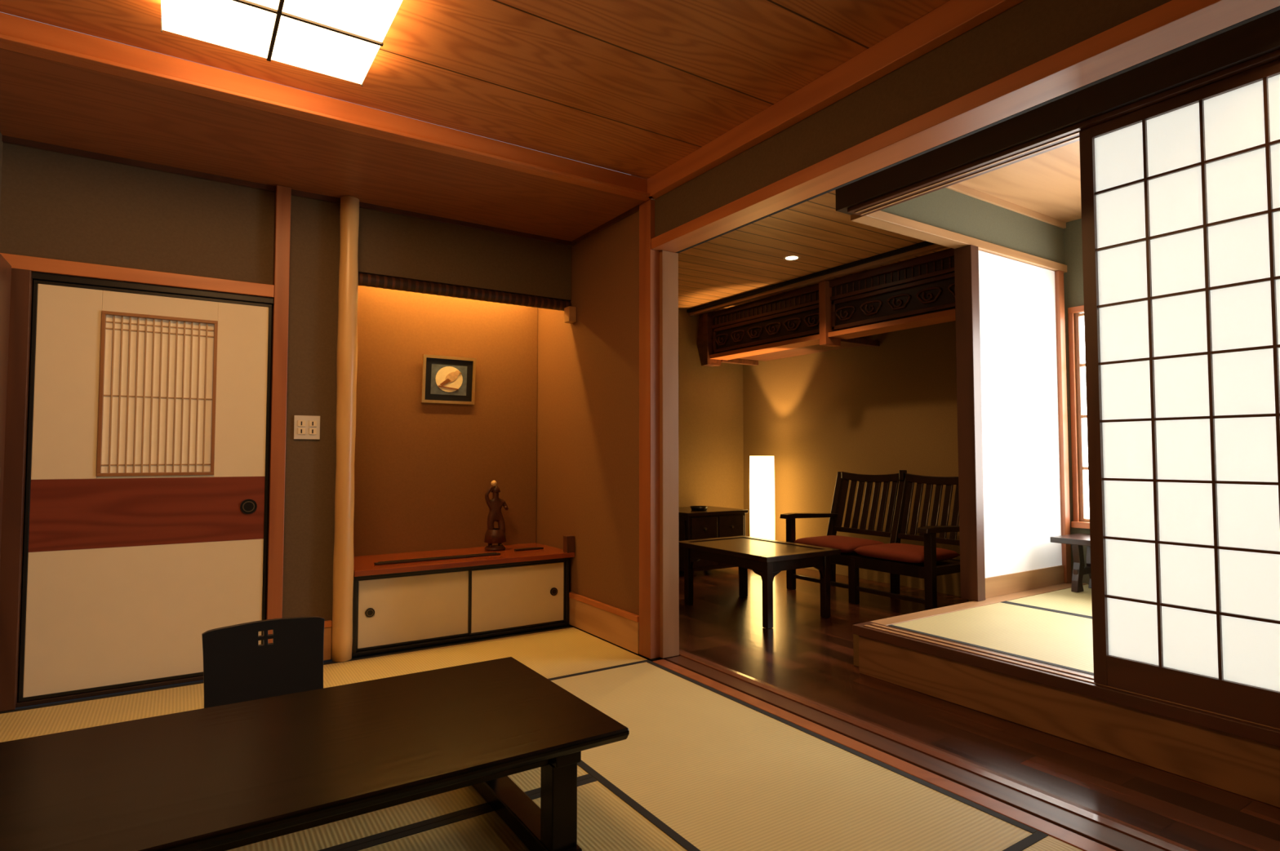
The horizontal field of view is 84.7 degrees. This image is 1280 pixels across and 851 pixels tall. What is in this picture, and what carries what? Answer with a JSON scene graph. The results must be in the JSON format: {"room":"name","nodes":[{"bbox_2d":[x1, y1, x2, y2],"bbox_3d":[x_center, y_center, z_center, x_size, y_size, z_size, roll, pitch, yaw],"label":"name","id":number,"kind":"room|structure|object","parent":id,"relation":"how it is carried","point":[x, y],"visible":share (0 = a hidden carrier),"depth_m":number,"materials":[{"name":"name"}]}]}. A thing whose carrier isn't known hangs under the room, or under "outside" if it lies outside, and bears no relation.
{"room":"traditional dwelling","nodes":[
{"label":"traditional dwelling","id":0,"kind":"room"},
{"bbox_2d":[0,132,3,208],"bbox_3d":[-1.339,-0.195,0.722,0.140,2.650,5.460,2,-3,-33],"label":"wall","id":1,"kind":"structure","parent":0,"point":[1,135],"depth_m":2.96,"materials":[{"name":"paint"}]},
{"bbox_2d":[0,253,11,559],"bbox_3d":[-2.116,0.221,2.085,0.060,1.827,1.820,2,-3,-33],"label":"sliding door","id":2,"kind":"structure","parent":1,"relation":"in","point":[5,267],"depth_m":2.82,"materials":[{"name":"wood"}]},
{"bbox_2d":[0,142,571,635],"bbox_3d":[-1.606,0.006,3.726,2.710,2.400,0.130,2,-3,-33],"label":"wall","id":3,"kind":"structure","parent":0,"point":[55,206],"depth_m":3.55,"materials":[{"name":"paint"}]},
{"bbox_2d":[0,253,274,711],"bbox_3d":[-2.266,0.237,3.195,1.025,1.887,0.120,2,-3,-33],"label":"door frame","id":4,"kind":"structure","parent":3,"relation":"attached to","point":[24,269],"depth_m":2.94,"materials":[{"name":"brown wood"}]},
{"bbox_2d":[17,280,271,702],"bbox_3d":[-2.213,0.275,3.213,0.905,1.775,0.034,2,-3,-33],"label":"door","id":5,"kind":"structure","parent":3,"relation":"in","point":[147,477],"depth_m":3.17,"materials":[{"name":"beige paint"}]},
{"bbox_2d":[265,185,291,643],"bbox_3d":[-1.813,-0.003,3.514,0.066,2.395,0.100,2,-3,-33],"label":"pillar","id":6,"kind":"structure","parent":3,"relation":"attached to","point":[280,308],"depth_m":3.48,"materials":[{"name":"brown wood"}]},
{"bbox_2d":[293,415,319,439],"bbox_3d":[-1.696,0.010,3.577,0.120,0.120,0.018,2,-3,-33],"label":"light switch","id":7,"kind":"object","parent":3,"relation":"attached to","point":[305,427],"visible":1,"depth_m":3.58,"materials":[{"name":"plastic"}]},
{"bbox_2d":[1,135,639,246],"bbox_3d":[-1.349,-1.197,3.389,2.715,0.025,0.800,2,-3,-33],"label":"trim","id":8,"kind":"structure","parent":3,"relation":"attached to","point":[7,140],"depth_m":3.52,"materials":[{"name":"brown wood"}]},
{"bbox_2d":[323,620,332,661],"bbox_3d":[-1.679,1.098,3.539,0.228,0.197,0.023,2,-3,-33],"label":"baseboard","id":9,"kind":"structure","parent":3,"relation":"attached to","point":[327,624],"depth_m":3.58,"materials":[{"name":"brown wood"}]},
{"bbox_2d":[358,272,570,311],"bbox_3d":[-0.990,-0.773,4.115,1.280,0.068,0.068,2,-3,-33],"label":"lintel","id":10,"kind":"object","parent":3,"relation":"attached to","point":[366,280],"depth_m":4.05,"materials":[{"name":"brown wood"}]},
{"bbox_2d":[0,48,644,241],"bbox_3d":[-1.545,-1.232,3.567,2.860,0.060,1.430,2,-3,-33],"label":"ceiling","id":11,"kind":"structure","parent":0,"point":[43,100],"depth_m":3.12,"materials":[{"name":"brown wood"}]},
{"bbox_2d":[353,285,537,556],"bbox_3d":[-1.182,0.031,4.320,1.350,2.400,0.480,2,-3,-33],"label":"wall niche","id":12,"kind":"object","parent":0,"point":[424,472],"depth_m":4.46,"materials":[{"name":"paint"}]},
{"bbox_2d":[421,354,475,404],"bbox_3d":[-1.218,-0.290,4.481,0.340,0.301,0.046,2,-3,-33],"label":"framed picture","id":13,"kind":"object","parent":12,"relation":"attached to","point":[445,380],"visible":1,"depth_m":4.47,"materials":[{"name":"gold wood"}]},
{"bbox_2d":[0,0,950,178],"bbox_3d":[0.092,-1.436,1.089,2.880,0.060,4.420,2,-3,-33],"label":"ceiling","id":14,"kind":"structure","parent":0,"point":[633,87],"depth_m":2.57,"materials":[{"name":"brown wood"}]},
{"bbox_2d":[160,0,402,86],"bbox_3d":[-1.115,-1.316,2.172,0.618,0.086,0.628,2,-3,-33],"label":"ceiling lamp","id":15,"kind":"object","parent":14,"relation":"attached to","point":[342,39],"depth_m":2.25,"materials":[{"name":"white paper"}]},
{"bbox_2d":[0,12,653,201],"bbox_3d":[-1.078,-1.277,2.972,2.710,0.100,0.080,2,-3,-33],"label":"ceiling beam","id":16,"kind":"structure","parent":14,"relation":"attached to","point":[18,34],"depth_m":2.75,"materials":[{"name":"brown wood"}]},
{"bbox_2d":[564,306,576,324],"bbox_3d":[-0.437,-0.694,4.401,0.052,0.095,0.070,2,-3,-33],"label":"bracket","id":17,"kind":"object","parent":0,"point":[570,313],"depth_m":4.38,"materials":[{"name":"beige wood"}]},
{"bbox_2d":[536,174,654,615],"bbox_3d":[-0.669,-0.020,4.903,0.135,2.650,2.670,2,-3,-33],"label":"wall partition","id":18,"kind":"structure","parent":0,"point":[588,441],"depth_m":4.16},
{"bbox_2d":[568,591,639,654],"bbox_3d":[-0.222,1.118,4.024,0.023,0.197,0.790,2,-3,-33],"label":"baseboard","id":19,"kind":"structure","parent":18,"relation":"attached to","point":[620,628],"depth_m":3.97,"materials":[{"name":"brown wood"}]},
{"bbox_2d":[639,199,679,659],"bbox_3d":[0.100,0.006,3.727,0.165,2.395,0.133,2,-3,-33],"label":"pillar","id":20,"kind":"structure","parent":18,"relation":"attached to","point":[659,543],"depth_m":3.68,"materials":[{"name":"brown wood"}]},
{"bbox_2d":[14,567,1279,850],"bbox_3d":[0.643,1.263,3.030,5.950,0.070,7.250,2,-3,-33],"label":"floor","id":21,"kind":"structure","parent":0,"point":[809,655],"depth_m":3.05,"materials":[{"name":"brown wood"}]},
{"bbox_2d":[0,681,204,742],"bbox_3d":[-2.075,1.188,2.700,0.723,0.052,0.868,2,-3,-33],"label":"mat","id":22,"kind":"object","parent":21,"relation":"on","point":[44,720],"visible":0.18,"depth_m":2.88,"materials":[{"name":"beige wicker"}]},
{"bbox_2d":[331,195,359,662],"bbox_3d":[-1.527,0.003,3.647,0.101,2.394,0.101,2,-3,-33],"label":"pole","id":23,"kind":"object","parent":21,"relation":"on","point":[348,292],"depth_m":3.61,"materials":[{"name":"beige wood"}]},
{"bbox_2d":[226,765,592,850],"bbox_3d":[-1.146,1.168,2.212,1.743,0.052,0.963,2,-3,-33],"label":"mat","id":24,"kind":"object","parent":21,"relation":"on","point":[343,834],"visible":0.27,"depth_m":2.01,"materials":[{"name":"beige wicker"}]},
{"bbox_2d":[201,616,324,708],"bbox_3d":[-1.182,0.912,2.283,0.420,0.462,0.495,2,-3,-37],"label":"chair","id":25,"kind":"object","parent":24,"relation":"on","point":[237,668],"visible":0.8,"depth_m":2.45,"materials":[{"name":"black paint"}]},
{"bbox_2d":[351,535,574,657],"bbox_3d":[-1.091,0.950,4.205,1.282,0.547,0.563,2,-3,-33],"label":"cabinet","id":26,"kind":"object","parent":21,"relation":"on","point":[397,606],"visible":0.93,"depth_m":4.00,"materials":[{"name":"white wood"}]},
{"bbox_2d":[373,546,543,565],"bbox_3d":[-1.014,0.765,4.130,1.058,0.015,0.112,2,-3,-40],"label":"tray","id":27,"kind":"object","parent":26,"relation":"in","point":[539,548],"visible":1,"depth_m":4.03,"materials":[{"name":"brown wood"}]},
{"bbox_2d":[484,480,508,551],"bbox_3d":[-0.915,0.567,4.448,0.141,0.438,0.140,-1,-2,15],"label":"wooden figurine","id":28,"kind":"object","parent":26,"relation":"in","point":[492,535],"visible":1,"depth_m":4.42,"materials":[{"name":"brown wood"}]},
{"bbox_2d":[323,626,649,688],"bbox_3d":[-0.977,1.218,3.418,1.898,0.052,0.868,2,-3,-33],"label":"mat","id":29,"kind":"object","parent":21,"relation":"on","point":[556,654],"visible":0.45,"depth_m":3.65,"materials":[{"name":"beige wicker"}]},
{"bbox_2d":[337,777,686,850],"bbox_3d":[-0.618,1.134,1.405,1.743,0.052,0.963,2,-3,-33],"label":"mat","id":30,"kind":"object","parent":21,"relation":"on","point":[605,823],"visible":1,"depth_m":1.95,"materials":[{"name":"beige wicker"}]},
{"bbox_2d":[0,657,629,850],"bbox_3d":[-0.891,0.945,1.685,1.565,0.347,0.770,2,-3,-33],"label":"table","id":31,"kind":"object","parent":30,"relation":"on","point":[224,778],"visible":1,"depth_m":1.67,"materials":[{"name":"paint"}]},
{"bbox_2d":[678,506,748,572],"bbox_3d":[0.562,1.091,6.698,0.720,0.579,0.620,2,-3,-33],"label":"chest","id":32,"kind":"object","parent":21,"relation":"on","point":[713,522],"visible":0.41,"depth_m":6.41,"materials":[{"name":"wood"}]},
{"bbox_2d":[689,506,707,511],"bbox_3d":[0.556,0.779,6.611,0.170,0.035,0.170,2,-3,-33],"label":"ashtray","id":33,"kind":"object","parent":32,"relation":"on","point":[693,508],"visible":1,"depth_m":6.55,"materials":[{"name":"black ceramic"}]},
{"bbox_2d":[679,536,840,629],"bbox_3d":[0.808,1.079,4.970,0.680,0.459,0.980,2,-3,-33],"label":"coffee table","id":34,"kind":"object","parent":21,"relation":"on","point":[766,558],"visible":0.98,"depth_m":4.75,"materials":[{"name":"black wood"}]},
{"bbox_2d":[749,456,774,540],"bbox_3d":[1.199,0.844,6.886,0.260,1.089,0.260,2,-3,-33],"label":"floor lamp","id":35,"kind":"object","parent":21,"relation":"on","point":[762,468],"visible":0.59,"depth_m":6.79,"materials":[{"name":"white paper"}]},
{"bbox_2d":[551,661,1037,850],"bbox_3d":[0.216,1.181,2.526,0.878,0.052,1.928,2,-3,-33],"label":"mat","id":36,"kind":"object","parent":21,"relation":"on","point":[712,770],"visible":0.74,"depth_m":2.24,"materials":[{"name":"beige wicker"}]},
{"bbox_2d":[779,470,968,610],"bbox_3d":[1.824,0.836,5.382,0.737,0.979,1.360,2,-3,-33],"label":"settee","id":37,"kind":"object","parent":21,"relation":"on","point":[928,571],"visible":0.77,"depth_m":5.41,"materials":[{"name":"brown wood"}]},
{"bbox_2d":[791,535,884,553],"bbox_3d":[1.586,0.941,5.587,0.490,0.085,0.590,2,-3,-33],"label":"seat cushion","id":38,"kind":"object","parent":37,"relation":"on","point":[846,544],"visible":0.72,"depth_m":5.45,"materials":[{"name":"red fabric"}]},
{"bbox_2d":[852,543,959,563],"bbox_3d":[1.920,0.920,5.077,0.490,0.085,0.590,2,-3,-33],"label":"seat cushion","id":39,"kind":"object","parent":37,"relation":"on","point":[910,553],"visible":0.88,"depth_m":4.94,"materials":[{"name":"red fabric"}]},
{"bbox_2d":[653,656,1165,850],"bbox_3d":[1.337,1.150,1.784,0.178,0.052,4.380,2,-3,-33],"label":"sill","id":40,"kind":"structure","parent":21,"relation":"on","point":[1077,832],"depth_m":2.34,"materials":[{"name":"brown wood"}]},
{"bbox_2d":[663,649,1197,850],"bbox_3d":[0.708,1.199,2.991,0.088,0.058,7.090,2,-3,-33],"label":"door track","id":41,"kind":"object","parent":21,"relation":"on","point":[1158,842],"depth_m":2.35,"materials":[{"name":"brown wood"}]},
{"bbox_2d":[1002,831,1082,850],"bbox_3d":[0.583,1.119,1.035,1.898,0.052,0.968,2,-3,-33],"label":"mat","id":42,"kind":"object","parent":21,"relation":"on","point":[1038,841],"visible":1,"depth_m":1.89,"materials":[{"name":"beige wicker"}]},
{"bbox_2d":[852,582,1279,808],"bbox_3d":[3.052,1.086,2.569,2.228,0.243,3.810,2,-3,-33],"label":"step","id":43,"kind":"structure","parent":21,"relation":"on","point":[1237,756],"depth_m":2.69,"materials":[{"name":"brown wood"}]},
{"bbox_2d":[954,244,985,601],"bbox_3d":[1.983,-0.023,4.224,0.080,2.118,0.110,2,-3,-33],"label":"post","id":44,"kind":"object","parent":43,"relation":"on","point":[971,491],"visible":1,"depth_m":4.19,"materials":[{"name":"brown wood"}]},
{"bbox_2d":[888,601,1093,675],"bbox_3d":[2.208,1.007,3.025,1.046,0.042,1.908,2,-3,-33],"label":"mat","id":45,"kind":"object","parent":43,"relation":"on","point":[1061,640],"visible":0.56,"depth_m":3.43,"materials":[{"name":"beige wicker"}]},
{"bbox_2d":[978,250,1064,599],"bbox_3d":[2.427,-0.009,4.505,0.966,2.114,0.045,2,-3,-33],"label":"sliding panel","id":46,"kind":"object","parent":43,"relation":"on","point":[1021,484],"visible":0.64,"depth_m":4.49,"materials":[{"name":"paper"}]},
{"bbox_2d":[1003,584,1092,617],"bbox_3d":[3.084,1.031,3.598,1.043,0.042,1.908,2,-3,-33],"label":"mat","id":47,"kind":"object","parent":43,"relation":"on","point":[1064,601],"visible":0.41,"depth_m":4.11,"materials":[{"name":"beige wicker"}]},
{"bbox_2d":[1049,533,1091,592],"bbox_3d":[3.144,0.860,4.021,0.380,0.335,1.340,2,-3,-33],"label":"writing desk","id":48,"kind":"object","parent":47,"relation":"on","point":[1077,541],"visible":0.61,"depth_m":4.42,"materials":[{"name":"brown wood"}]},
{"bbox_2d":[1054,270,1071,583],"bbox_3d":[2.853,0.001,4.798,0.065,2.118,0.102,2,-3,-33],"label":"end post","id":49,"kind":"object","parent":43,"relation":"on","point":[1059,275],"visible":0.49,"depth_m":4.75,"materials":[{"name":"brown wood"}]},
{"bbox_2d":[1079,59,1279,728],"bbox_3d":[1.972,-0.104,2.301,0.030,2.109,0.930,2,-3,-33],"label":"screen","id":50,"kind":"object","parent":43,"relation":"on","point":[1180,194],"visible":1,"depth_m":2.42,"materials":[{"name":"paper"}]},
{"bbox_2d":[678,190,950,310],"bbox_3d":[1.858,-1.393,3.907,2.980,0.110,7.200,2,-3,-33],"label":"ceiling","id":51,"kind":"structure","parent":0,"point":[748,258],"depth_m":5.18,"materials":[{"name":"brown wood"}]},
{"bbox_2d":[782,255,800,260],"bbox_3d":[1.155,-1.275,5.343,0.130,0.005,0.130,2,-3,-33],"label":"recessed light","id":52,"kind":"object","parent":51,"relation":"in","point":[790,257],"visible":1,"depth_m":5.34,"materials":[{"name":"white glass"}]},
{"bbox_2d":[678,308,960,596],"bbox_3d":[0.721,-0.046,5.480,3.200,2.750,3.330,2,-3,-33],"label":"wall","id":53,"kind":"structure","parent":0,"point":[890,407],"depth_m":6.67,"materials":[{"name":"beige paint"}]},
{"bbox_2d":[686,240,946,315],"bbox_3d":[1.404,-1.248,5.912,0.080,0.110,3.240,2,-3,-33],"label":"trim","id":54,"kind":"structure","parent":53,"relation":"attached to","point":[923,247],"depth_m":5.72,"materials":[{"name":"brown dark wood"}]},
{"bbox_2d":[696,248,955,367],"bbox_3d":[1.721,-0.945,6.107,0.678,0.580,3.180,2,-3,-33],"label":"transom","id":55,"kind":"object","parent":53,"relation":"attached to","point":[825,316],"visible":0.9,"depth_m":5.80,"materials":[{"name":"brown wood"}]},
{"bbox_2d":[654,0,1171,237],"bbox_3d":[1.330,-1.264,1.893,0.100,0.415,4.420,2,-3,-33],"label":"wall partition","id":56,"kind":"structure","parent":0,"point":[1028,33],"depth_m":2.41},
{"bbox_2d":[647,0,1024,199],"bbox_3d":[1.268,-1.323,1.855,0.050,0.100,4.420,2,-3,-33],"label":"trim","id":57,"kind":"structure","parent":56,"relation":"attached to","point":[951,20],"depth_m":2.61,"materials":[{"name":"brown wood"}]},
{"bbox_2d":[853,600,973,666],"bbox_3d":[2.028,0.099,4.268,2.129,2.359,0.078,2,-3,-33],"label":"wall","id":58,"kind":"structure","parent":0,"point":[855,637],"depth_m":3.66,"materials":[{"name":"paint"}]},
{"bbox_2d":[880,187,1089,584],"bbox_3d":[3.095,-0.212,2.706,2.270,2.850,3.920,2,-3,-33],"label":"wall","id":59,"kind":"structure","parent":0,"point":[944,208],"depth_m":4.55,"materials":[{"name":"green paint"}]},
{"bbox_2d":[1067,305,1089,528],"bbox_3d":[3.567,-0.098,3.862,0.090,1.500,2.245,2,-3,-33],"label":"window","id":60,"kind":"structure","parent":59,"relation":"in","point":[1076,321],"depth_m":4.77,"materials":[{"name":"white"}]},
{"bbox_2d":[957,141,1081,222],"bbox_3d":[3.089,-1.528,2.697,2.250,0.060,3.820,2,-3,-33],"label":"ceiling","id":61,"kind":"structure","parent":0,"point":[1048,184],"depth_m":4.17,"materials":[{"name":"brown wood"}]},
{"bbox_2d":[835,9,1279,273],"bbox_3d":[3.021,-1.321,2.698,2.248,0.354,3.890,2,-3,-33],"label":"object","id":62,"kind":"structure","parent":0,"point":[1254,44],"depth_m":2.87,"materials":[{"name":"brown wood"}]},
{"bbox_3d":[2.635,-0.325,0.005,6.000,2.850,0.100,2,-3,-33],"label":"wall","id":63,"kind":"structure","parent":0,"visible":0},
{"bbox_2d":[651,0,1279,253],"bbox_3d":[1.337,-1.037,1.888,0.165,0.070,4.420,2,-3,-33],"label":"lintel","id":64,"kind":"object","parent":63,"relation":"attached to","point":[1173,26],"visible":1,"depth_m":2.17,"materials":[{"name":"brown wood"}]}
]}

